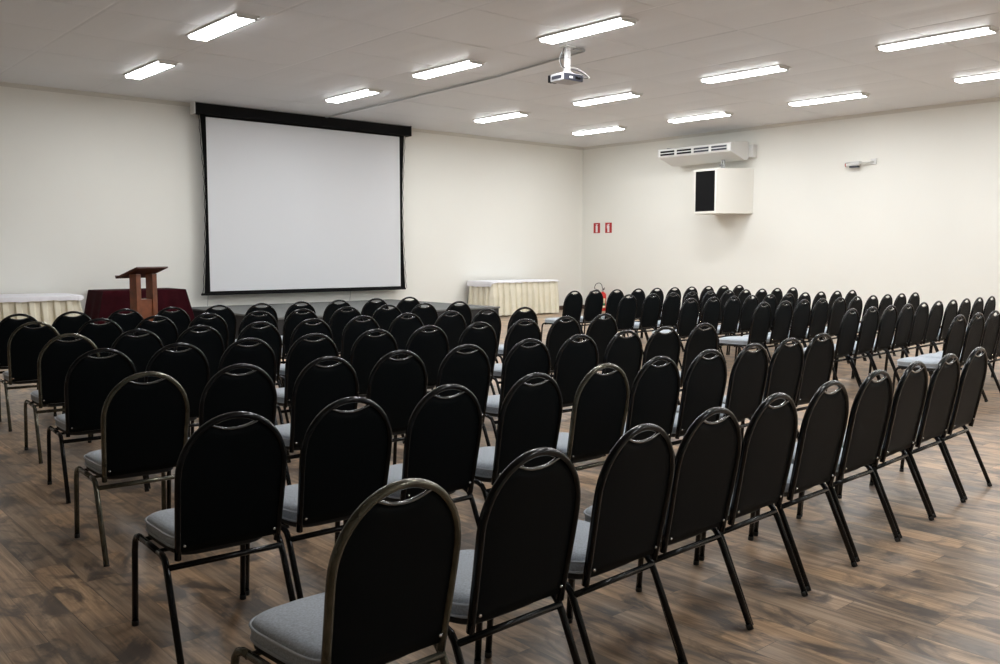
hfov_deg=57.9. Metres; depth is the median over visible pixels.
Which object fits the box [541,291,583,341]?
banquet chair
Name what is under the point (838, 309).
banquet chair
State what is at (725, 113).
ceiling light
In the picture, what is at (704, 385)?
banquet chair
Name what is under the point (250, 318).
banquet chair
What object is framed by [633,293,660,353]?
banquet chair
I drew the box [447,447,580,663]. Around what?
banquet chair
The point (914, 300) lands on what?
banquet chair
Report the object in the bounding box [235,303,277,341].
banquet chair
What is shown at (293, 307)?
banquet chair
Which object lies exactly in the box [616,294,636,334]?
banquet chair
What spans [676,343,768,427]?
banquet chair
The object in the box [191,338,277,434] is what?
banquet chair
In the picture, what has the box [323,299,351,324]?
banquet chair
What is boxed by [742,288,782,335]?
banquet chair
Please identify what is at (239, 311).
stage
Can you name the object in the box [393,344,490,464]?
banquet chair
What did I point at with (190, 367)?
banquet chair
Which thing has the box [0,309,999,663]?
floor
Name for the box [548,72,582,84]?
projector
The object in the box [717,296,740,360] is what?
banquet chair
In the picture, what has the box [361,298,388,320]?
banquet chair
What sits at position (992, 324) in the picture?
banquet chair
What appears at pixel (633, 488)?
banquet chair
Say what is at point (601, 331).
banquet chair
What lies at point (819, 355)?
banquet chair
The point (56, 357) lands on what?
banquet chair
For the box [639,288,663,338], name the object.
banquet chair
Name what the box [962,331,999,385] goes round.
banquet chair
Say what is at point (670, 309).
banquet chair
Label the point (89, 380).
banquet chair
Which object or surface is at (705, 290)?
banquet chair
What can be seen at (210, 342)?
banquet chair
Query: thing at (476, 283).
tablecloth
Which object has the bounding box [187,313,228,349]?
banquet chair
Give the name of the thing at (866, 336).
banquet chair
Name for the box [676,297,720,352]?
banquet chair
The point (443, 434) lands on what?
banquet chair
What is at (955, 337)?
banquet chair
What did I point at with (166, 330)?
banquet chair
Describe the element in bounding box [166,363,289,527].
banquet chair
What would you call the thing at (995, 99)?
trim
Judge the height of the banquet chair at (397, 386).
0.926 m
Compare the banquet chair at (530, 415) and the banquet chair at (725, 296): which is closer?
the banquet chair at (530, 415)
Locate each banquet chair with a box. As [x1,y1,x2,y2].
[0,313,41,389]
[0,321,61,431]
[24,333,99,463]
[47,348,148,503]
[52,311,93,340]
[62,318,122,413]
[74,371,189,566]
[91,329,163,436]
[105,309,143,335]
[132,411,295,663]
[133,315,178,350]
[144,343,209,488]
[153,307,190,335]
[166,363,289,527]
[173,325,224,378]
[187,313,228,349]
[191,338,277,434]
[202,305,236,346]
[230,478,460,663]
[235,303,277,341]
[237,321,288,423]
[238,310,282,387]
[246,397,391,599]
[275,356,358,485]
[276,333,338,462]
[279,318,332,416]
[281,301,315,363]
[281,308,319,387]
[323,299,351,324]
[329,306,362,356]
[340,315,380,362]
[343,384,482,525]
[349,329,404,443]
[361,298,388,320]
[366,350,427,441]
[372,304,402,334]
[388,313,426,394]
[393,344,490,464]
[396,297,420,317]
[404,325,448,393]
[408,303,437,331]
[431,310,465,389]
[445,301,471,327]
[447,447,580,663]
[457,322,496,394]
[471,309,501,363]
[474,373,562,499]
[485,339,550,438]
[485,423,687,663]
[493,319,541,394]
[497,307,537,361]
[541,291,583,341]
[545,316,580,376]
[550,313,617,374]
[553,334,605,456]
[556,363,629,470]
[572,407,753,663]
[579,290,602,341]
[584,289,624,336]
[602,330,642,391]
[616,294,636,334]
[622,288,647,340]
[623,356,679,440]
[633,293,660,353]
[636,393,807,624]
[637,292,683,351]
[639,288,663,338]
[642,287,683,338]
[642,326,683,436]
[652,298,698,368]
[660,291,698,349]
[671,349,726,459]
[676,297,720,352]
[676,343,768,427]
[678,323,717,404]
[682,286,697,338]
[697,291,716,324]
[698,286,713,315]
[698,290,734,347]
[699,380,857,591]
[716,285,729,300]
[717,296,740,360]
[717,302,771,362]
[718,295,758,354]
[722,338,803,440]
[725,289,751,335]
[726,288,767,335]
[728,294,776,354]
[733,285,744,298]
[737,301,792,359]
[740,333,834,440]
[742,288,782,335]
[753,370,900,561]
[765,292,810,348]
[768,299,810,350]
[769,293,794,342]
[777,298,828,346]
[786,287,797,316]
[801,361,933,537]
[803,308,860,387]
[807,297,848,365]
[808,291,825,339]
[825,296,864,363]
[826,291,841,337]
[832,307,879,384]
[835,305,898,382]
[838,353,965,517]
[845,290,856,311]
[853,303,913,379]
[856,295,880,360]
[858,294,894,357]
[871,302,930,375]
[877,347,991,499]
[886,301,943,371]
[892,293,908,355]
[892,314,965,396]
[903,299,957,357]
[907,292,919,353]
[915,312,987,401]
[917,298,970,367]
[931,297,983,352]
[937,310,999,400]
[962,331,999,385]
[966,296,996,358]
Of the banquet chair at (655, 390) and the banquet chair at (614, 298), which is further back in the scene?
the banquet chair at (614, 298)
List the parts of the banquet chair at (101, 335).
frame, backrest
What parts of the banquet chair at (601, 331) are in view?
frame, backrest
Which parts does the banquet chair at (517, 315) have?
seat, frame, backrest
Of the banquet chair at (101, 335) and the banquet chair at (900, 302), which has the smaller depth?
the banquet chair at (101, 335)
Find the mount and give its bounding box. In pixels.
[559,44,589,78]
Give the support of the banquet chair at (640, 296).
on the floor
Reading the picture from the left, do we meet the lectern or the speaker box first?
the lectern
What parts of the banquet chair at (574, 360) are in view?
seat frame, backrest, frame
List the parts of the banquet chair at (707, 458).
seat, leg, leg, seat frame, frame, backrest, leg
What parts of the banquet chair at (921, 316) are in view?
leg, frame, backrest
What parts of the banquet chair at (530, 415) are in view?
leg, seat, backrest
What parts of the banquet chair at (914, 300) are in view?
backrest, frame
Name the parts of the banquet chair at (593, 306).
frame, backrest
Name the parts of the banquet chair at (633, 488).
leg, leg, seat, leg, seat frame, frame, backrest, leg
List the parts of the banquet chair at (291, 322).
backrest, frame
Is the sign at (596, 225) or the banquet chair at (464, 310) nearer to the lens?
the banquet chair at (464, 310)
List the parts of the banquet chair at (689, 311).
seat, frame, backrest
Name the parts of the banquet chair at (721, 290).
backrest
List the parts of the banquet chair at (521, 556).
leg, seat, leg, seat frame, backrest, leg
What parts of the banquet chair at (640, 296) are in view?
frame, backrest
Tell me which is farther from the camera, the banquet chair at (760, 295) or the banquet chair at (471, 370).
the banquet chair at (760, 295)
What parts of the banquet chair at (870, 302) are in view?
frame, backrest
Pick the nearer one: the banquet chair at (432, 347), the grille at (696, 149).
the banquet chair at (432, 347)
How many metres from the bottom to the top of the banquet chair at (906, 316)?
0.926 m
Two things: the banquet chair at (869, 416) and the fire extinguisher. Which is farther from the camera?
the fire extinguisher
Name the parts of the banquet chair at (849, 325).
leg, seat frame, frame, backrest, leg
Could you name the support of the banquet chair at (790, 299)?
on the floor
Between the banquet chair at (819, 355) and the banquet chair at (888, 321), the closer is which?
the banquet chair at (819, 355)
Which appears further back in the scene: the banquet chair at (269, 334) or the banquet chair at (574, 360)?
the banquet chair at (269, 334)
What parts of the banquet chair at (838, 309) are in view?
frame, backrest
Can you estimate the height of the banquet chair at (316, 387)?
0.926 m
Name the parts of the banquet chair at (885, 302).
backrest, frame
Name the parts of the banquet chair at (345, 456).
leg, seat, leg, seat frame, leg, frame, backrest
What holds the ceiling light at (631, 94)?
attached to the ceiling
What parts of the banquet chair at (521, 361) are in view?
leg, seat, frame, backrest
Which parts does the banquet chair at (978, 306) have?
frame, backrest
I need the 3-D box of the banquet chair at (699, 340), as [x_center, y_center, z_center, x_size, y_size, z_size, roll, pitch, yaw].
[1.560,0.366,7.812,0.482,0.926,0.589,-4,6,-39]
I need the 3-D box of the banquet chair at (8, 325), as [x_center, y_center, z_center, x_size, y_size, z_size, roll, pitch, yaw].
[-4.778,0.266,8.928,0.482,0.926,0.589,-4,6,-36]
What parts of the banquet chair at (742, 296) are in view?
backrest, frame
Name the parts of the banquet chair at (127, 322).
frame, backrest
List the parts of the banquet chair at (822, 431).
leg, leg, seat, leg, seat frame, frame, backrest, leg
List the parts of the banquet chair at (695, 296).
frame, backrest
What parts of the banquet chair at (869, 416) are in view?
leg, leg, seat, leg, seat frame, frame, backrest, leg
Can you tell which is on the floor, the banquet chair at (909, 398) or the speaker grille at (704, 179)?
the banquet chair at (909, 398)
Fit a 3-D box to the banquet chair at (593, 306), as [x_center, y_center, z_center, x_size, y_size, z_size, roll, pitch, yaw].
[1.378,-0.236,14.792,0.482,0.926,0.589,-4,7,-41]
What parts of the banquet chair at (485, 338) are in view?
backrest, leg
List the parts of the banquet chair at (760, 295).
backrest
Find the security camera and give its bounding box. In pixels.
[845,158,876,167]
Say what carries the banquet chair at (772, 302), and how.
on the floor
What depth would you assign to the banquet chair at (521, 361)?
6.16 m
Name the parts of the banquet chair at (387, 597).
leg, seat, seat frame, frame, backrest, leg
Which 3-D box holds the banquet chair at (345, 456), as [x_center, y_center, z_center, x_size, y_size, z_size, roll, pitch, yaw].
[-0.761,0.705,3.864,0.482,0.926,0.589,-4,6,-40]
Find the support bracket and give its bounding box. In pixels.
[719,160,725,167]
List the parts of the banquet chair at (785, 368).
leg, frame, backrest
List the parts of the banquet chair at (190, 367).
frame, backrest, seat frame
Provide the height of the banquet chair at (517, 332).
0.926 m
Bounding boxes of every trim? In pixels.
[0,82,582,149]
[583,97,999,149]
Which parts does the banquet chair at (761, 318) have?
seat, seat frame, frame, backrest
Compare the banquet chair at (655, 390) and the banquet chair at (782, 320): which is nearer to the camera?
the banquet chair at (655, 390)
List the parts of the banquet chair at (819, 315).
frame, backrest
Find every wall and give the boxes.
[0,86,582,312]
[582,101,999,325]
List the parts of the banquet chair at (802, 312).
frame, backrest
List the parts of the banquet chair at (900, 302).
frame, backrest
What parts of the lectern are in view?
post, panel, post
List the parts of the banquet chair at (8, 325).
backrest, frame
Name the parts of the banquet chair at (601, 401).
seat, seat frame, backrest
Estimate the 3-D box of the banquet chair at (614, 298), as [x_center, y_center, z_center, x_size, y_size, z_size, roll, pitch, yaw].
[1.762,-0.262,15.094,0.482,0.926,0.589,-4,7,-41]
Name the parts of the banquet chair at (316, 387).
seat, leg, seat frame, frame, backrest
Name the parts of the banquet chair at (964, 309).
backrest, frame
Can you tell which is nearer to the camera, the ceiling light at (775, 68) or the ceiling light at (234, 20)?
the ceiling light at (234, 20)
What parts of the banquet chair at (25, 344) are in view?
leg, seat, seat frame, backrest, frame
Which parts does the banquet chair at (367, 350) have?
frame, backrest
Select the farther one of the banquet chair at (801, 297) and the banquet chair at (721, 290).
the banquet chair at (721, 290)
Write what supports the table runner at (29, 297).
on the banquet table at (47, 312)
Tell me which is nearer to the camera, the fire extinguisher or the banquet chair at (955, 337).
the banquet chair at (955, 337)
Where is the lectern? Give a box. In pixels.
[115,266,167,320]
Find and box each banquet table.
[0,300,82,325]
[468,281,558,315]
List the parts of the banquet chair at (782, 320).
leg, frame, backrest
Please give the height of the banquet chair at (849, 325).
0.926 m
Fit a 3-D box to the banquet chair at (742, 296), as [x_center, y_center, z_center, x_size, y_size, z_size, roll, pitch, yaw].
[3.883,-0.261,15.104,0.482,0.926,0.589,-4,7,-42]
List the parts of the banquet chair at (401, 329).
backrest, frame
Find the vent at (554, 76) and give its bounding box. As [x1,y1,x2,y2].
[552,74,561,79]
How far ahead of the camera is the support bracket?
20.53 m
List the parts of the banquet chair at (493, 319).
backrest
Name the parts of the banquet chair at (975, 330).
seat, frame, backrest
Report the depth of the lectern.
14.91 m
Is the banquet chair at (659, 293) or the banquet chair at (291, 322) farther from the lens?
the banquet chair at (659, 293)
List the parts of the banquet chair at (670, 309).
frame, backrest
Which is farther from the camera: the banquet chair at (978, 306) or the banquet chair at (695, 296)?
the banquet chair at (695, 296)
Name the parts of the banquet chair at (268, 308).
frame, backrest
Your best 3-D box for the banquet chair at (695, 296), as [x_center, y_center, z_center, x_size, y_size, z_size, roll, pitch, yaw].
[2.800,-0.180,14.159,0.482,0.926,0.589,-4,7,-42]
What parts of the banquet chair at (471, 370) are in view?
leg, backrest, frame, leg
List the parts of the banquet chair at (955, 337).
leg, seat, frame, backrest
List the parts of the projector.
connector panel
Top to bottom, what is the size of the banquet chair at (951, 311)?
0.926 m
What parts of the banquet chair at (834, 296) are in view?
backrest, frame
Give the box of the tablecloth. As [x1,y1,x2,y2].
[84,288,194,323]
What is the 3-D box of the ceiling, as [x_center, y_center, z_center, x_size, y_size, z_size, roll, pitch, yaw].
[-0.733,-3.624,7.447,27.420,0.213,22.200,-4,7,-41]
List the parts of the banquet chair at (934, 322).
frame, backrest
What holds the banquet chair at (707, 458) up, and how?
on the floor
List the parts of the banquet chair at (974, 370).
leg, leg, seat frame, frame, backrest, leg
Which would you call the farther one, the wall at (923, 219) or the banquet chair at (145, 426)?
the wall at (923, 219)
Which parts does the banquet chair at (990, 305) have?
backrest, frame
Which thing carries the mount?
attached to the ceiling
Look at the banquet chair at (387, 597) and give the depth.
2.37 m
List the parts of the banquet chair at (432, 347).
frame, backrest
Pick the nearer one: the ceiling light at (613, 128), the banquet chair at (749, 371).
the banquet chair at (749, 371)
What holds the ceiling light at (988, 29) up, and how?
attached to the ceiling
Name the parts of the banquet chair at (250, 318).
frame, backrest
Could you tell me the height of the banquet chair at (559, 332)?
0.926 m
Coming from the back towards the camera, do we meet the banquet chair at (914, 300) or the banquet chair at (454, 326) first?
the banquet chair at (914, 300)
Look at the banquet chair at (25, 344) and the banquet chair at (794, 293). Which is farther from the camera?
the banquet chair at (794, 293)
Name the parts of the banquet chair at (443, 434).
seat, frame, backrest, seat frame, leg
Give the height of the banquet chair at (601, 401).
0.926 m
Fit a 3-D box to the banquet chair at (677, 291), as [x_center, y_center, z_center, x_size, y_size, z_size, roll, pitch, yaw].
[2.897,-0.343,16.044,0.482,0.926,0.589,-4,7,-41]
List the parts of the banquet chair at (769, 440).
leg, leg, seat frame, frame, backrest, leg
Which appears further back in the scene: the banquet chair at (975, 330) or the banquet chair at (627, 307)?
the banquet chair at (627, 307)
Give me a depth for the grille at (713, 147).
20.22 m
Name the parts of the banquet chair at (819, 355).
seat frame, backrest, frame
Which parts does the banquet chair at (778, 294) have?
frame, backrest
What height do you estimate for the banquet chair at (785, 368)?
0.926 m
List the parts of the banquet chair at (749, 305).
frame, backrest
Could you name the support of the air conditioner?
attached to the wall at (923, 219)
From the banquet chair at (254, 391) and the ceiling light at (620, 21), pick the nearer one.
the banquet chair at (254, 391)
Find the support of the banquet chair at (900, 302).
on the floor
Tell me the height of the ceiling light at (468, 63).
0.074 m
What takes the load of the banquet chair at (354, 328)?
on the floor
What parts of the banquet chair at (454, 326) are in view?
frame, backrest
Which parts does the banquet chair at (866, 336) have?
leg, leg, seat frame, frame, backrest, leg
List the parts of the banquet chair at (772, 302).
frame, backrest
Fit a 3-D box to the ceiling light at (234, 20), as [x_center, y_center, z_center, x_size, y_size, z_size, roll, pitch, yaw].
[-3.527,-3.857,11.421,0.310,0.074,1.500,-4,7,-41]
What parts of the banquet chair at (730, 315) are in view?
frame, backrest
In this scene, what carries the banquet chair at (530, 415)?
on the floor
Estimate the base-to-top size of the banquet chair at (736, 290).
0.926 m
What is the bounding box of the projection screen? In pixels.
[190,101,411,305]
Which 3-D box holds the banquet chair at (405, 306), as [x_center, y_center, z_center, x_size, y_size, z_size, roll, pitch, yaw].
[-1.376,-0.034,12.422,0.482,0.926,0.589,-4,6,-38]
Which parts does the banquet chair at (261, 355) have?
frame, backrest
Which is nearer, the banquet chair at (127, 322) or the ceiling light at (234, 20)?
the banquet chair at (127, 322)
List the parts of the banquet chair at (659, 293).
backrest, frame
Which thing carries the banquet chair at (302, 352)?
on the floor
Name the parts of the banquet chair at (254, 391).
leg, frame, backrest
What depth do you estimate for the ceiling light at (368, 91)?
16.23 m
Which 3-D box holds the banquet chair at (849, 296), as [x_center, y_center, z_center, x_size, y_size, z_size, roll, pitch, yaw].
[5.545,-0.239,14.868,0.482,0.926,0.589,-5,7,-43]
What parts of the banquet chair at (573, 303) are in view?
seat, frame, backrest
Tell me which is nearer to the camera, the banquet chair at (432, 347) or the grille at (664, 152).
the banquet chair at (432, 347)
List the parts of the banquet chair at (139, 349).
backrest, frame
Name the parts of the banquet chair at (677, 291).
frame, backrest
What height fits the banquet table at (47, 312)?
0.800 m
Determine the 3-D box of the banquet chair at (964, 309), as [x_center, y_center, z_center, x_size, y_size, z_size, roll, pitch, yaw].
[5.970,-0.001,12.108,0.482,0.926,0.589,-5,7,-44]
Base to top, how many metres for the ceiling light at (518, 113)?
0.074 m
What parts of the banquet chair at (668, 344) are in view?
frame, backrest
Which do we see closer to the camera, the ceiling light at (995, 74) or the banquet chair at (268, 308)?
the banquet chair at (268, 308)
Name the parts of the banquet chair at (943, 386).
leg, leg, seat frame, frame, backrest, leg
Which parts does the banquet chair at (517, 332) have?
leg, seat, frame, backrest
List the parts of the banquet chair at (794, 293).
backrest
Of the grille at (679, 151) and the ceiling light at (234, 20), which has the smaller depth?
the ceiling light at (234, 20)
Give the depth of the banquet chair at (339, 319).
9.94 m
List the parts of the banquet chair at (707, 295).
backrest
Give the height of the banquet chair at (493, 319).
0.926 m
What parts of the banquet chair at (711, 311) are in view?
frame, backrest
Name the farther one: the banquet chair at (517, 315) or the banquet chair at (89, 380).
the banquet chair at (517, 315)
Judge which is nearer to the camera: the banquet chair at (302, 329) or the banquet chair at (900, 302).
the banquet chair at (302, 329)
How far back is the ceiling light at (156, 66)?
13.91 m
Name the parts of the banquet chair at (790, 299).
frame, backrest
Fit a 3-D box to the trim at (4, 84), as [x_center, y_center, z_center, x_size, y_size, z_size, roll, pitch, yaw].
[-7.529,-4.242,15.922,26.050,0.090,0.060,-4,7,-41]
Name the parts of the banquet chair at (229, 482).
leg, seat, leg, seat frame, frame, backrest, leg, leg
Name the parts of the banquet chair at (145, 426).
leg, seat, leg, seat frame, backrest, frame, leg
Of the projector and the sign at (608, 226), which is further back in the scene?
the sign at (608, 226)
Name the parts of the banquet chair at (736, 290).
backrest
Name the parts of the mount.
ceiling plate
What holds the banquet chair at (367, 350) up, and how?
on the floor
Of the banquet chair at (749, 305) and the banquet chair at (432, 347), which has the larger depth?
the banquet chair at (749, 305)
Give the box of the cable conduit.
[325,48,584,117]
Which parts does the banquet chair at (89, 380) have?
leg, leg, seat frame, seat, frame, backrest, leg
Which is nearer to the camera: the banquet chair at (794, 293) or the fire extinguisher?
the banquet chair at (794, 293)
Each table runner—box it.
[0,293,83,302]
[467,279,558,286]
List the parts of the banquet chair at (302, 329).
seat, leg, frame, backrest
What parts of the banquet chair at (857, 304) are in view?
frame, backrest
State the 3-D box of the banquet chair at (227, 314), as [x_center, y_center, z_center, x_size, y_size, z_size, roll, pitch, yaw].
[-3.337,0.134,10.465,0.482,0.926,0.589,-4,6,-38]
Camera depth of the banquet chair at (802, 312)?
11.59 m
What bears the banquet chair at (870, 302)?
on the floor
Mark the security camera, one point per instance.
(853, 164)
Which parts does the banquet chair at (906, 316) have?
leg, seat frame, frame, backrest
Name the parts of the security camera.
wall plate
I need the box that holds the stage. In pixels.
[192,299,499,338]
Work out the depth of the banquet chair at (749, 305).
12.85 m
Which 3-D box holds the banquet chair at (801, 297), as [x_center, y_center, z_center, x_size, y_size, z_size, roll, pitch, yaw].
[4.474,-0.162,13.957,0.482,0.926,0.589,-5,7,-43]
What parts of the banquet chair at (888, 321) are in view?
leg, seat frame, frame, backrest, leg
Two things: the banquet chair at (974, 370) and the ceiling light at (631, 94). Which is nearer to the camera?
the banquet chair at (974, 370)
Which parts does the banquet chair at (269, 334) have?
frame, backrest, leg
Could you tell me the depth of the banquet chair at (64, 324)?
9.07 m
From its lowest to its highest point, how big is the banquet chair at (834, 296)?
0.926 m
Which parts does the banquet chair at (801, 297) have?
frame, backrest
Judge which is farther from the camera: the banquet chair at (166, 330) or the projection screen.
the projection screen
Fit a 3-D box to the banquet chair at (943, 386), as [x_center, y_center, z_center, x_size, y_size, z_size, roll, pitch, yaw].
[2.442,0.570,5.465,0.482,0.926,0.589,-5,7,-44]
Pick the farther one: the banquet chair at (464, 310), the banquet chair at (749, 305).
the banquet chair at (749, 305)
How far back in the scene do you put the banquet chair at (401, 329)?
8.85 m
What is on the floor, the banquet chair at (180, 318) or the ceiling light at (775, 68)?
the banquet chair at (180, 318)
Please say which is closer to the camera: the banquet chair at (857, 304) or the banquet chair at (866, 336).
the banquet chair at (866, 336)
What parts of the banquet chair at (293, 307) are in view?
frame, backrest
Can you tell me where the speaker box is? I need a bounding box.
[693,168,753,214]
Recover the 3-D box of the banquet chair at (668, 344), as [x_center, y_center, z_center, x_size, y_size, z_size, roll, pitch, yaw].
[1.165,0.399,7.437,0.482,0.926,0.589,-4,6,-38]
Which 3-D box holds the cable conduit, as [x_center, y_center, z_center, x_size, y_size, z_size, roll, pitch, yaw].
[-1.169,-4.221,15.819,0.347,0.021,7.903,-4,6,-36]
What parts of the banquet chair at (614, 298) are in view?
frame, backrest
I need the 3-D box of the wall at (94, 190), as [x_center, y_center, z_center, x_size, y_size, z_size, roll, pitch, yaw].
[-7.617,-2.248,16.192,26.450,4.670,0.200,-4,7,-41]
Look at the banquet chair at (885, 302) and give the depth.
13.10 m
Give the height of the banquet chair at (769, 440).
0.926 m
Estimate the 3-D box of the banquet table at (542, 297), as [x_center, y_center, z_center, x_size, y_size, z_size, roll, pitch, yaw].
[0.374,-0.848,22.316,2.395,0.840,0.972,-4,7,-41]
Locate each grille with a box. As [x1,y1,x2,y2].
[660,149,674,156]
[676,148,691,154]
[693,146,709,152]
[695,170,714,211]
[710,144,727,151]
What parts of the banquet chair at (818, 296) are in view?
backrest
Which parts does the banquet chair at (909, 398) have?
leg, leg, seat frame, frame, backrest, leg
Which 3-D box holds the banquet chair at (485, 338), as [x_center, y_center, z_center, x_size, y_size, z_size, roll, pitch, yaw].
[-0.330,0.356,7.918,0.482,0.926,0.589,-4,6,-39]
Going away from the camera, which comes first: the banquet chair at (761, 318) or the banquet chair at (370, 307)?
the banquet chair at (761, 318)
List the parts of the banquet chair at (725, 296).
backrest, frame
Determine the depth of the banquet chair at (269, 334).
7.78 m
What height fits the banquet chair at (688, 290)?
0.926 m
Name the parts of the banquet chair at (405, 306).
backrest, frame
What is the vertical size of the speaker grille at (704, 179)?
0.910 m
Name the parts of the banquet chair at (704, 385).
seat, seat frame, backrest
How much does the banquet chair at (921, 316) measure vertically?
0.926 m
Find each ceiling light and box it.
[123,60,177,79]
[185,12,259,41]
[324,88,382,102]
[410,59,485,78]
[472,111,530,122]
[537,15,638,44]
[571,91,642,105]
[571,126,627,134]
[666,111,733,122]
[699,64,790,83]
[787,92,870,106]
[875,25,999,51]
[952,72,999,82]
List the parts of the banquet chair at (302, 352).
seat, leg, seat frame, frame, backrest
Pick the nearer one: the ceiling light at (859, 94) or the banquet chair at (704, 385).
the banquet chair at (704, 385)
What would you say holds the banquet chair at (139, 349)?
on the floor
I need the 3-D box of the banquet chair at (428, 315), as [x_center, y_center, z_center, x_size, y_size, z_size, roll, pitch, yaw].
[-1.049,0.097,10.914,0.482,0.926,0.589,-4,6,-38]
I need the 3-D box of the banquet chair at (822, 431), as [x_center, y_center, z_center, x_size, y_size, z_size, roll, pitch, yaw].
[1.344,0.666,4.341,0.482,0.926,0.589,-5,7,-43]
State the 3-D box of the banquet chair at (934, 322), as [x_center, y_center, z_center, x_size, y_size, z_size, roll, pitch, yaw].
[5.291,0.054,11.468,0.482,0.926,0.589,-5,7,-44]
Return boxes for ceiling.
[0,0,999,146]
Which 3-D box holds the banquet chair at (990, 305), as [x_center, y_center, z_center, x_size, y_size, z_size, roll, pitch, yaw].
[6.652,-0.056,12.748,0.482,0.926,0.589,-5,7,-44]
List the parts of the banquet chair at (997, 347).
frame, backrest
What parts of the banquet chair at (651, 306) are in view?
frame, backrest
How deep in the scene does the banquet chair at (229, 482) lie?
3.35 m
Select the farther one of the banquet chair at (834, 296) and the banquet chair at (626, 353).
the banquet chair at (834, 296)
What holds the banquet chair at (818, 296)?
on the floor
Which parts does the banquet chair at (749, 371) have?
seat, seat frame, frame, backrest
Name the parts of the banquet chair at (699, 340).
backrest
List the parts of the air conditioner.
panel, mounting plate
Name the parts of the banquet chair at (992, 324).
frame, backrest, leg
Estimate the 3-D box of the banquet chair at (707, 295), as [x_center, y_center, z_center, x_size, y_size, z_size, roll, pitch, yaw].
[3.158,-0.206,14.463,0.482,0.926,0.589,-4,7,-42]
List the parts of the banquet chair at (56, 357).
leg, seat, leg, seat frame, frame, backrest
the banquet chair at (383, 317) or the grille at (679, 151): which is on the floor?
the banquet chair at (383, 317)
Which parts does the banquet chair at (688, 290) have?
frame, backrest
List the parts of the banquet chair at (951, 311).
frame, backrest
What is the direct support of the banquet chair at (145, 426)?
on the floor
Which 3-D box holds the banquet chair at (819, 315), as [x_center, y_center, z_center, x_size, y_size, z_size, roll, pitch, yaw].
[4.064,0.000,12.078,0.482,0.926,0.589,-5,7,-43]
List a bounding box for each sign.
[594,223,599,232]
[605,223,611,232]
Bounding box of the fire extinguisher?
[594,283,605,310]
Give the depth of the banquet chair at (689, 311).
11.94 m
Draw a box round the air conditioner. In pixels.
[658,141,756,165]

